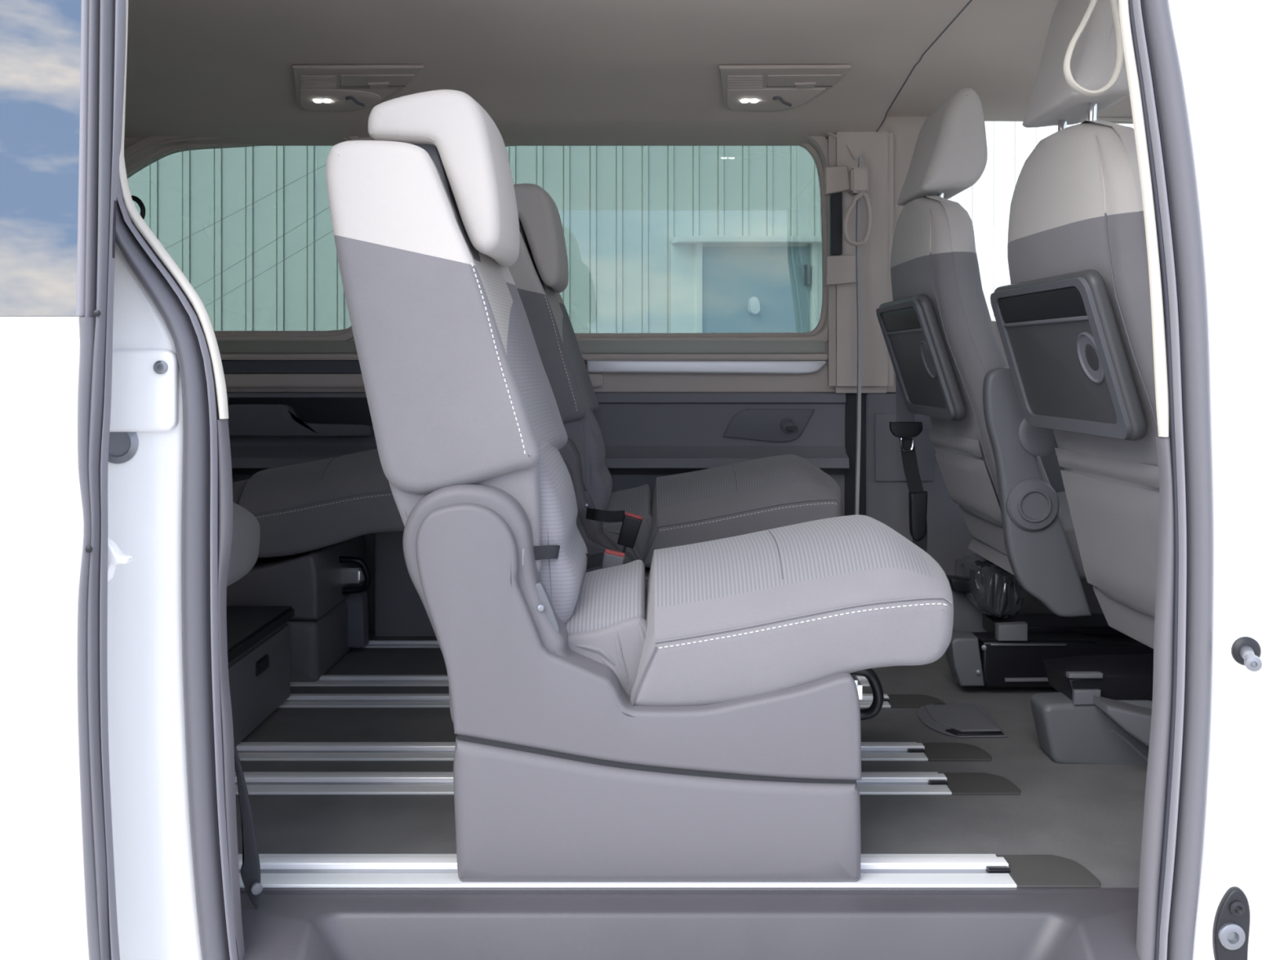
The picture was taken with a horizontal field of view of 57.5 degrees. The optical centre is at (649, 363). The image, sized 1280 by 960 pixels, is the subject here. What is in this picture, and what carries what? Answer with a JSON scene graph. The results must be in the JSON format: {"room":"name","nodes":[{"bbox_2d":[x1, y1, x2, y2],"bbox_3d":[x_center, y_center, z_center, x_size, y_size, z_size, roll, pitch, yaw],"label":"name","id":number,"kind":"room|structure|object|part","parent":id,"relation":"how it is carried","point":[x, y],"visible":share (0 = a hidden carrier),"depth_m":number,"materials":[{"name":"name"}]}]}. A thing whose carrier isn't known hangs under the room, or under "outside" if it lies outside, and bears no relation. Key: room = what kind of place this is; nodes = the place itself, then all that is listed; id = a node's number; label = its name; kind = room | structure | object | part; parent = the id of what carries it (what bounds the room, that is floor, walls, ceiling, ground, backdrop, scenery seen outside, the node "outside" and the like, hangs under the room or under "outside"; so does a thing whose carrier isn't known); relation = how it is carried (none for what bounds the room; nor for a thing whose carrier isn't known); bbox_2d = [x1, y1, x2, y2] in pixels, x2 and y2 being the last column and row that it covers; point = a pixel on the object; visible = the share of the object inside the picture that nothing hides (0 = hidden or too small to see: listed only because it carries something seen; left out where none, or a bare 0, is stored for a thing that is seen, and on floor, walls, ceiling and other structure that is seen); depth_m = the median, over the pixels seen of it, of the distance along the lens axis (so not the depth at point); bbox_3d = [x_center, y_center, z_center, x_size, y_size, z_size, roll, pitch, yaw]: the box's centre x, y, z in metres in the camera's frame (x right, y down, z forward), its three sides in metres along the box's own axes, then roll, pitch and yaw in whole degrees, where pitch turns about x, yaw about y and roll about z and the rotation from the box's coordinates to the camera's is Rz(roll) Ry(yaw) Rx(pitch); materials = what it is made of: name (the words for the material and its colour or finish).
{"room":"transit interior","nodes":[
{"label":"transit interior","id":0,"kind":"room"},
{"bbox_2d":[124,0,1132,146],"bbox_3d":[-0.050,-0.718,2.530,4.000,0.145,1.860,0,0,0],"label":"ceiling","id":1,"kind":"structure","parent":0,"point":[547,73],"depth_m":2.78,"materials":[{"name":"fabric"}]},
{"bbox_2d":[292,64,423,111],"bbox_3d":[-0.741,-0.698,2.979,0.389,0.050,0.320,0,0,0],"label":"ceiling light","id":2,"kind":"object","parent":1,"relation":"attached to","point":[323,87],"visible":0.99,"depth_m":2.92,"materials":[{"name":"beige plastic"}]},
{"bbox_2d":[313,98,321,102],"bbox_3d":[-0.864,-0.684,3.035,0.021,0.010,0.022,0,0,0],"label":"spot lamp","id":3,"kind":"object","parent":2,"relation":"on","point":[315,100],"depth_m":3.03,"materials":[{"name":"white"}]},
{"bbox_2d":[323,98,331,102],"bbox_3d":[-0.840,-0.684,3.035,0.021,0.010,0.022,0,0,0],"label":"spot lamp","id":4,"kind":"object","parent":2,"relation":"on","point":[325,100],"depth_m":3.03,"materials":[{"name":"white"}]},
{"bbox_3d":[-0.779,-0.685,3.035,0.284,0.023,0.164,0,0,0],"label":"panel","id":5,"kind":"part","parent":2,"relation":"part of","materials":[{"name":"plastic"}]},
{"bbox_3d":[-0.678,-0.702,2.896,0.203,0.013,0.072,0,0,1],"label":"compartment lid","id":6,"kind":"part","parent":2,"relation":"part of","materials":[{"name":"beige plastic"}]},
{"bbox_3d":[-0.676,-0.697,2.921,0.058,0.013,0.033,0,0,5],"label":"lid pull","id":7,"kind":"part","parent":2,"relation":"part of","materials":[{"name":"beige plastic"}]},
{"bbox_2d":[719,64,850,111],"bbox_3d":[0.327,-0.698,2.979,0.317,0.050,0.320,0,0,0],"label":"ceiling light","id":8,"kind":"object","parent":1,"relation":"attached to","point":[749,87],"visible":1,"depth_m":2.92,"materials":[{"name":"beige plastic"}]},
{"bbox_2d":[740,98,748,102],"bbox_3d":[0.246,-0.684,3.035,0.021,0.010,0.022,0,0,0],"label":"spot lamp","id":9,"kind":"object","parent":8,"relation":"on","point":[742,100],"depth_m":3.03,"materials":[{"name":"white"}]},
{"bbox_2d":[750,98,758,102],"bbox_3d":[0.271,-0.684,3.035,0.021,0.010,0.022,0,0,0],"label":"spot lamp","id":10,"kind":"object","parent":8,"relation":"on","point":[752,100],"depth_m":3.03,"materials":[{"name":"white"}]},
{"bbox_3d":[0.319,-0.686,3.035,0.250,0.023,0.164,0,0,0],"label":"panel","id":11,"kind":"part","parent":8,"relation":"part of","materials":[{"name":"plastic"}]},
{"bbox_3d":[0.379,-0.702,2.896,0.181,0.013,0.072,0,0,1],"label":"compartment lid","id":12,"kind":"part","parent":8,"relation":"part of","materials":[{"name":"beige plastic"}]},
{"bbox_3d":[0.388,-0.697,2.921,0.053,0.013,0.034,0,0,5],"label":"lid pull","id":13,"kind":"part","parent":8,"relation":"part of","materials":[{"name":"beige plastic"}]},
{"bbox_2d":[1062,0,1124,96],"bbox_3d":[0.684,-0.570,1.800,0.091,0.317,0.030,0,0,0],"label":"strap loop","id":14,"kind":"object","parent":1,"relation":"hanging from","point":[1114,6],"visible":0.98,"depth_m":1.79,"materials":[{"name":"beige"}]},
{"bbox_2d":[124,116,1133,635],"bbox_3d":[-0.236,-0.003,3.373,4.373,1.574,0.195,0,0,0],"label":"panel","id":15,"kind":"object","parent":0,"point":[669,403],"depth_m":3.35,"materials":[{"name":"beige plastic"}]},
{"bbox_2d":[131,195,145,219],"bbox_3d":[-1.407,-0.424,3.200,0.048,0.075,0.014,0,0,0],"label":"coat hook","id":16,"kind":"object","parent":15,"relation":"attached to","point":[137,200],"visible":0.5,"depth_m":3.19,"materials":[{"name":"black plastic"}]},
{"bbox_2d":[227,404,374,435],"bbox_3d":[-1.004,0.162,3.330,0.426,0.090,0.050,0,0,0],"label":"shelf","id":17,"kind":"object","parent":15,"relation":"attached to","point":[244,420],"depth_m":3.31,"materials":[{"name":"grey plastic"}]},
{"bbox_3d":[-0.630,0.613,3.316,0.301,0.342,0.048,0,0,0],"label":"wheel arch trim","id":18,"kind":"part","parent":15,"relation":"part of","materials":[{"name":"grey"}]},
{"bbox_3d":[-1.251,0.049,3.371,2.231,0.037,0.038,0,0,0],"label":"rail","id":19,"kind":"part","parent":15,"relation":"part of","materials":[{"name":"beige plastic"}]},
{"bbox_3d":[-0.719,0.426,3.381,2.563,0.687,0.178,0,0,0],"label":"panel","id":20,"kind":"part","parent":15,"relation":"part of","materials":[{"name":"grey plastic"}]},
{"bbox_3d":[0.089,-0.629,3.348,1.001,0.099,0.035,0,0,2],"label":"arch trim","id":21,"kind":"part","parent":15,"relation":"part of","materials":[{"name":"beige plastic"}]},
{"bbox_3d":[0.342,0.179,3.359,0.265,0.096,0.006,0,0,0],"label":"pull plate","id":22,"kind":"part","parent":15,"relation":"part of","materials":[{"name":"grey plastic"}]},
{"bbox_2d":[842,155,871,515],"bbox_3d":[0.571,-0.063,3.180,0.080,1.025,0.240,0,0,0],"label":"belt","id":23,"kind":"object","parent":15,"relation":"attached to","point":[858,176],"visible":1,"depth_m":3.21,"materials":[{"name":"grey fabric"}]},
{"bbox_3d":[0.605,-0.297,3.353,0.185,0.765,0.055,0,0,0],"label":"pillar trim","id":24,"kind":"part","parent":15,"relation":"part of","materials":[{"name":"beige plastic"}]},
{"bbox_3d":[1.260,0.428,3.408,1.279,0.683,0.125,0,0,0],"label":"panel","id":25,"kind":"part","parent":15,"relation":"part of","materials":[{"name":"grey plastic"}]},
{"bbox_2d":[0,0,1279,959],"bbox_3d":[-0.075,0.215,1.581,4.050,2.010,0.078,0,0,0],"label":"wall","id":26,"kind":"structure","parent":0,"point":[1228,51],"depth_m":1.56,"materials":[{"name":"white metal"}]},
{"bbox_2d":[0,0,133,959],"bbox_3d":[-1.114,0.121,1.462,0.944,1.672,0.075,0,0,0],"label":"door","id":27,"kind":"structure","parent":26,"relation":"in","point":[61,61],"depth_m":1.44,"materials":[{"name":"white paint"}]},
{"bbox_3d":[-1.128,-0.379,1.452,0.847,0.640,0.008,0,0,0],"label":"glass","id":28,"kind":"part","parent":27,"relation":"part of","materials":[{"name":"glass"}]},
{"bbox_3d":[-0.676,0.251,1.480,0.036,0.059,0.020,0,0,0],"label":"roller arm","id":29,"kind":"part","parent":27,"relation":"part of","materials":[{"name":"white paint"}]},
{"bbox_2d":[115,0,244,959],"bbox_3d":[-0.622,0.043,1.559,0.197,1.810,0.046,0,0,0],"label":"trim","id":30,"kind":"structure","parent":26,"relation":"attached to","point":[206,507],"depth_m":1.55,"materials":[{"name":"grey rubber"}]},
{"bbox_3d":[-0.553,0.512,1.571,0.059,0.872,0.022,0,0,0],"label":"pillar trim","id":31,"kind":"part","parent":30,"relation":"part of","materials":[{"name":"grey plastic"}]},
{"bbox_2d":[240,887,1140,959],"bbox_3d":[0.025,0.902,1.641,1.550,0.266,0.151,0,0,0],"label":"trim","id":32,"kind":"structure","parent":26,"relation":"attached to","point":[1018,923],"depth_m":1.64,"materials":[{"name":"plastic"}]},
{"bbox_2d":[234,745,262,909],"bbox_3d":[-0.568,0.657,1.646,0.043,0.232,0.018,0,0,0],"label":"belt","id":33,"kind":"object","parent":32,"relation":"on","point":[250,871],"visible":0.98,"depth_m":1.65,"materials":[{"name":"grey fabric"}]},
{"bbox_2d":[1118,0,1213,959],"bbox_3d":[0.689,0.043,1.559,0.123,1.810,0.046,0,0,0],"label":"trim","id":34,"kind":"structure","parent":26,"relation":"attached to","point":[1175,797],"depth_m":1.55,"materials":[{"name":"grey rubber"}]},
{"bbox_3d":[0.679,0.524,1.571,0.055,0.848,0.022,0,0,0],"label":"pillar trim","id":35,"kind":"part","parent":34,"relation":"part of","materials":[{"name":"grey plastic"}]},
{"bbox_3d":[0.775,0.766,1.556,0.047,0.134,0.012,0,0,0],"label":"latch plate","id":36,"kind":"part","parent":26,"relation":"part of","materials":[{"name":"black plastic"}]},
{"bbox_2d":[1231,636,1262,671],"bbox_3d":[0.782,0.384,1.530,0.036,0.038,0.083,0,0,27],"label":"bolt","id":37,"kind":"object","parent":26,"relation":"attached to","point":[1246,651],"depth_m":1.55,"materials":[{"name":"silver metal"}]},
{"bbox_2d":[234,629,1147,887],"bbox_3d":[-0.050,0.800,2.595,3.900,0.060,1.769,0,0,0],"label":"floor","id":38,"kind":"structure","parent":0,"point":[1091,815],"depth_m":2.07,"materials":[{"name":"carpet"}]},
{"bbox_2d":[226,605,294,745],"bbox_3d":[-1.036,0.659,2.450,0.448,0.210,0.440,0,0,0],"label":"storage box","id":39,"kind":"object","parent":38,"relation":"on","point":[258,637],"visible":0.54,"depth_m":2.46,"materials":[{"name":"grey plastic"}]},
{"bbox_3d":[-1.036,0.568,2.450,0.448,0.028,0.440,0,0,0],"label":"lid","id":40,"kind":"part","parent":39,"relation":"part of","materials":[{"name":"black plastic"}]},
{"bbox_2d":[345,591,368,647],"bbox_3d":[-0.790,0.678,3.110,0.070,0.146,0.060,0,0,0],"label":"post","id":41,"kind":"object","parent":38,"relation":"on","point":[357,603],"visible":0.56,"depth_m":3.08,"materials":[{"name":"grey plastic"}]},
{"bbox_2d":[352,640,439,648],"bbox_3d":[-0.528,0.764,3.182,2.144,0.011,0.056,0,0,0],"label":"rail","id":42,"kind":"object","parent":38,"relation":"on","point":[372,643],"visible":0.02,"depth_m":3.17,"materials":[{"name":"silver metal"}]},
{"bbox_2d":[289,675,870,686],"bbox_3d":[-0.528,0.764,2.819,2.144,0.011,0.082,0,0,0],"label":"rail","id":43,"kind":"object","parent":38,"relation":"on","point":[324,680],"visible":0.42,"depth_m":2.81,"materials":[{"name":"silver metal"}]},
{"bbox_2d":[226,448,404,681],"bbox_3d":[-1.118,0.145,3.037,1.169,1.250,0.486,0,0,0],"label":"passenger seat","id":44,"kind":"object","parent":43,"relation":"on","point":[313,517],"visible":0.16,"depth_m":2.82,"materials":[{"name":"grey fabric"}]},
{"bbox_2d":[232,479,248,504],"bbox_3d":[-1.084,0.381,3.060,0.138,0.167,0.360,0,0,0],"label":"cushion","id":45,"kind":"object","parent":44,"relation":"on","point":[239,487],"depth_m":2.93,"materials":[{"name":"grey fabric"}]},
{"bbox_2d":[238,472,404,557],"bbox_3d":[-0.786,0.361,3.038,0.506,0.225,0.435,0,0,0],"label":"cushion","id":46,"kind":"object","parent":44,"relation":"on","point":[297,514],"depth_m":2.82,"materials":[{"name":"grey fabric"}]},
{"bbox_3d":[-0.771,0.548,3.020,0.100,0.104,0.039,0,0,0],"label":"release handle","id":47,"kind":"part","parent":44,"relation":"part of","materials":[{"name":"black metal"}]},
{"bbox_2d":[507,183,843,588],"bbox_3d":[0.002,0.158,3.042,0.969,1.225,0.486,0,0,0],"label":"passenger seat","id":48,"kind":"object","parent":43,"relation":"on","point":[766,493],"visible":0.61,"depth_m":2.86,"materials":[{"name":"grey fabric"}]},
{"bbox_3d":[-0.306,-0.018,3.043,0.328,0.393,0.413,0,0,0],"label":"backrest","id":49,"kind":"part","parent":48,"relation":"part of","materials":[{"name":"grey fabric"}]},
{"bbox_2d":[602,484,651,524],"bbox_3d":[-0.064,0.406,3.065,0.138,0.167,0.360,0,0,0],"label":"cushion","id":50,"kind":"object","parent":48,"relation":"on","point":[636,500],"depth_m":2.93,"materials":[{"name":"grey fabric"}]},
{"bbox_2d":[642,471,843,567],"bbox_3d":[0.234,0.386,3.042,0.506,0.225,0.435,0,0,0],"label":"cushion","id":51,"kind":"object","parent":48,"relation":"on","point":[694,507],"depth_m":2.85,"materials":[{"name":"grey fabric"}]},
{"bbox_2d":[278,693,945,707],"bbox_3d":[-0.467,0.764,2.653,2.266,0.011,0.095,0,0,0],"label":"rail","id":52,"kind":"object","parent":38,"relation":"on","point":[294,700],"visible":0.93,"depth_m":2.65,"materials":[{"name":"silver metal"}]},
{"bbox_2d":[617,511,642,553],"bbox_3d":[-0.088,0.551,2.633,0.142,0.430,0.026,0,0,0],"label":"belt buckle","id":53,"kind":"object","parent":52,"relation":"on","point":[631,523],"visible":0.5,"depth_m":2.62,"materials":[{"name":"black plastic"}]},
{"bbox_2d":[586,507,624,522],"bbox_3d":[-0.126,0.352,2.708,0.052,0.041,0.188,0,0,-30],"label":"belt","id":54,"kind":"object","parent":53,"relation":"attached to","point":[606,516],"visible":1,"depth_m":2.65,"materials":[{"name":"grey fabric"}]},
{"bbox_2d":[235,742,991,760],"bbox_3d":[-0.467,0.764,2.307,2.266,0.011,0.100,0,0,0],"label":"rail","id":55,"kind":"object","parent":38,"relation":"on","point":[247,751],"visible":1,"depth_m":2.30,"materials":[{"name":"silver metal"}]},
{"bbox_2d":[600,548,624,568],"bbox_3d":[-0.120,0.568,2.313,0.141,0.397,0.026,0,0,0],"label":"belt buckle","id":56,"kind":"object","parent":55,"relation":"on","point":[611,557],"visible":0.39,"depth_m":2.30,"materials":[{"name":"grey plastic"}]},
{"bbox_2d":[235,772,1020,795],"bbox_3d":[-0.467,0.764,2.132,2.266,0.011,0.105,0,0,0],"label":"rail","id":57,"kind":"object","parent":38,"relation":"on","point":[257,783],"visible":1,"depth_m":2.13,"materials":[{"name":"silver metal"}]},
{"bbox_2d":[238,853,1100,888],"bbox_3d":[-0.467,0.764,1.765,2.266,0.011,0.109,0,0,0],"label":"rail","id":58,"kind":"object","parent":38,"relation":"on","point":[277,870],"visible":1,"depth_m":1.75,"materials":[{"name":"silver metal"}]},
{"bbox_2d":[226,502,260,586],"bbox_3d":[-1.298,0.140,1.992,1.169,1.260,0.486,0,0,0],"label":"passenger seat","id":59,"kind":"object","parent":58,"relation":"on","point":[245,547],"visible":0.1,"depth_m":2.06,"materials":[{"name":"grey fabric"}]},
{"bbox_2d":[325,89,953,881],"bbox_3d":[-0.008,0.168,1.957,0.969,1.205,0.486,0,0,0],"label":"passenger seat","id":60,"kind":"object","parent":58,"relation":"on","point":[701,722],"visible":1,"depth_m":1.74,"materials":[{"name":"grey fabric"}]},
{"bbox_3d":[-0.316,0.002,1.958,0.328,0.393,0.413,0,0,0],"label":"backrest","id":61,"kind":"part","parent":60,"relation":"part of","materials":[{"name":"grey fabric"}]},
{"bbox_2d":[522,545,594,567],"bbox_3d":[-0.132,0.325,1.939,0.041,0.100,0.424,0,0,12],"label":"belt","id":62,"kind":"object","parent":60,"relation":"attached to","point":[543,552],"visible":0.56,"depth_m":1.79,"materials":[{"name":"grey fabric"}]},
{"bbox_2d":[586,551,603,568],"bbox_3d":[-0.127,0.385,2.232,0.072,0.046,0.104,0,0,0],"label":"belt","id":63,"kind":"object","parent":60,"relation":"attached to","point":[597,562],"visible":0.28,"depth_m":2.27,"materials":[{"name":"grey fabric"}]},
{"bbox_2d":[564,560,646,634],"bbox_3d":[-0.074,0.425,1.980,0.138,0.167,0.360,0,0,0],"label":"cushion","id":64,"kind":"object","parent":60,"relation":"on","point":[612,600],"depth_m":1.84,"materials":[{"name":"grey fabric"}]},
{"bbox_2d":[630,542,953,706],"bbox_3d":[0.224,0.406,1.958,0.506,0.225,0.435,0,0,0],"label":"cushion","id":65,"kind":"object","parent":60,"relation":"on","point":[713,624],"depth_m":1.75,"materials":[{"name":"grey fabric"}]},
{"bbox_3d":[0.339,0.548,1.940,0.100,0.104,0.039,0,0,0],"label":"release handle","id":66,"kind":"part","parent":60,"relation":"part of","materials":[{"name":"black metal"}]},
{"bbox_2d":[889,375,927,551],"bbox_3d":[0.699,0.397,3.119,0.087,0.740,0.137,0,0,-19],"label":"belt","id":67,"kind":"object","parent":38,"relation":"on","point":[905,428],"visible":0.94,"depth_m":3.13,"materials":[{"name":"black fabric"}]},
{"bbox_2d":[917,702,1008,737],"bbox_3d":[0.662,0.765,2.514,0.160,0.007,0.239,0,0,0],"label":"floor hatch","id":68,"kind":"object","parent":38,"relation":"on","point":[961,720],"visible":1,"depth_m":2.49,"materials":[{"name":"grey plastic"}]},
{"bbox_3d":[0.668,0.765,2.519,0.121,0.007,0.188,0,0,0],"label":"lid","id":69,"kind":"part","parent":68,"relation":"part of","materials":[{"name":"grey plastic"}]},
{"bbox_2d":[951,589,987,632],"bbox_3d":[0.846,0.641,3.040,0.164,0.134,0.120,0,0,0],"label":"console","id":70,"kind":"object","parent":38,"relation":"on","point":[966,617],"visible":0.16,"depth_m":2.98,"materials":[{"name":"grey plastic"}]},
{"bbox_2d":[946,613,1153,687],"bbox_3d":[1.010,0.676,2.820,0.621,0.150,0.260,0,0,0],"label":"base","id":71,"kind":"object","parent":38,"relation":"on","point":[1013,650],"visible":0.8,"depth_m":2.70,"materials":[{"name":"black metal"}]},
{"bbox_2d":[946,553,1023,618],"bbox_3d":[0.834,0.563,2.951,0.173,0.136,0.224,0,0,0],"label":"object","id":72,"kind":"object","parent":71,"relation":"on","point":[993,590],"visible":0.84,"depth_m":2.86,"materials":[{"name":"grey plastic"}]},
{"bbox_2d":[875,87,1087,581],"bbox_3d":[0.962,-0.076,2.800,0.766,1.112,0.570,0,0,0],"label":"seat","id":73,"kind":"object","parent":72,"relation":"on","point":[942,343],"visible":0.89,"depth_m":2.65,"materials":[{"name":"grey fabric"}]},
{"bbox_3d":[0.677,-0.379,2.725,0.021,0.108,0.016,0,0,0],"label":"headrest post","id":74,"kind":"part","parent":73,"relation":"part of","materials":[{"name":"silver metal"}]},
{"bbox_3d":[0.773,0.064,2.800,0.330,0.612,0.570,0,0,0],"label":"backrest","id":75,"kind":"part","parent":73,"relation":"part of","materials":[{"name":"grey fabric"}]},
{"bbox_2d":[968,491,1087,581],"bbox_3d":[1.085,0.400,2.800,0.520,0.160,0.513,0,0,0],"label":"cushion","id":76,"kind":"object","parent":73,"relation":"on","point":[987,542],"depth_m":2.78,"materials":[{"name":"grey fabric"}]},
{"bbox_3d":[1.080,0.650,2.875,0.480,0.035,0.150,0,0,0],"label":"frame rail","id":77,"kind":"part","parent":71,"relation":"part of","materials":[{"name":"black metal"}]},
{"bbox_2d":[1030,692,1152,764],"bbox_3d":[0.889,0.713,2.250,0.264,0.154,0.160,0,0,0],"label":"pedestal","id":78,"kind":"object","parent":38,"relation":"on","point":[1108,731],"visible":0.75,"depth_m":2.24,"materials":[{"name":"grey plastic"}]},
{"bbox_2d":[1043,653,1153,705],"bbox_3d":[0.933,0.627,2.318,0.256,0.064,0.164,0,0,0],"label":"slide","id":79,"kind":"object","parent":78,"relation":"on","point":[1113,677],"visible":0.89,"depth_m":2.25,"materials":[{"name":"black metal"}]},
{"bbox_2d":[982,0,1168,648],"bbox_3d":[1.067,-0.097,2.170,0.770,1.268,0.660,0,0,0],"label":"seat","id":80,"kind":"object","parent":79,"relation":"on","point":[1073,317],"depth_m":2.10,"materials":[{"name":"grey fabric"}]},
{"bbox_3d":[0.823,0.273,2.471,0.224,0.528,0.058,0,0,0],"label":"seat hinge cover","id":81,"kind":"part","parent":80,"relation":"part of","materials":[{"name":"grey plastic"}]},
{"bbox_3d":[0.782,-0.428,2.215,0.021,0.137,0.016,0,0,0],"label":"headrest post","id":82,"kind":"part","parent":80,"relation":"part of","materials":[{"name":"silver metal"}]},
{"bbox_3d":[0.883,0.106,2.140,0.336,0.697,0.600,0,0,0],"label":"backrest","id":83,"kind":"part","parent":80,"relation":"part of","materials":[{"name":"grey fabric"}]},
{"bbox_3d":[0.782,-0.428,2.065,0.021,0.137,0.016,0,0,0],"label":"headrest post","id":84,"kind":"part","parent":80,"relation":"part of","materials":[{"name":"silver metal"}]},
{"label":"outside","id":85,"kind":"structure","parent":0,"visible":0},
{"label":"ground","id":86,"kind":"structure","parent":85,"visible":0},
{"bbox_2d":[127,121,1133,333],"bbox_3d":[0.021,-1.175,7.126,17.818,7.110,0.186,0,0,-16],"label":"window","id":87,"kind":"structure","parent":86,"relation":"on","point":[659,239],"depth_m":7.16,"materials":[{"name":"glass"}]},
{"bbox_3d":[0.669,0.792,7.339,0.748,3.069,0.012,0,0,-16],"label":"door","id":88,"kind":"part","parent":87,"relation":"part of","materials":[{"name":"teal glass"}]},
{"bbox_3d":[0.999,-0.563,7.404,0.023,0.128,0.050,0,0,-16],"label":"door handle","id":89,"kind":"part","parent":87,"relation":"part of","materials":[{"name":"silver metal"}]},
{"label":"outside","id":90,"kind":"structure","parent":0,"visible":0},
{"bbox_2d":[164,164,325,248],"bbox_3d":[-1.933,-0.851,5.750,3.443,1.902,0.003,0,0,-5],"label":"overhead cable","id":91,"kind":"object","parent":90,"point":[325,164],"visible":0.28,"depth_m":5.75,"materials":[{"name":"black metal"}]},
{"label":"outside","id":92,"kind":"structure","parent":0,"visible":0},
{"bbox_2d":[193,206,329,288],"bbox_3d":[-1.682,-0.757,5.750,3.211,2.055,0.003,0,0,-5],"label":"overhead cable","id":93,"kind":"object","parent":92,"point":[329,206],"visible":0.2,"depth_m":5.73,"materials":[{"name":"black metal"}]},
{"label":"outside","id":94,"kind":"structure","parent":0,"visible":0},
{"bbox_2d":[204,230,333,306],"bbox_3d":[-1.611,-0.674,5.750,3.339,2.086,0.003,0,0,-5],"label":"overhead cable","id":95,"kind":"object","parent":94,"point":[332,230],"visible":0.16,"depth_m":5.73,"materials":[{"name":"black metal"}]}
]}

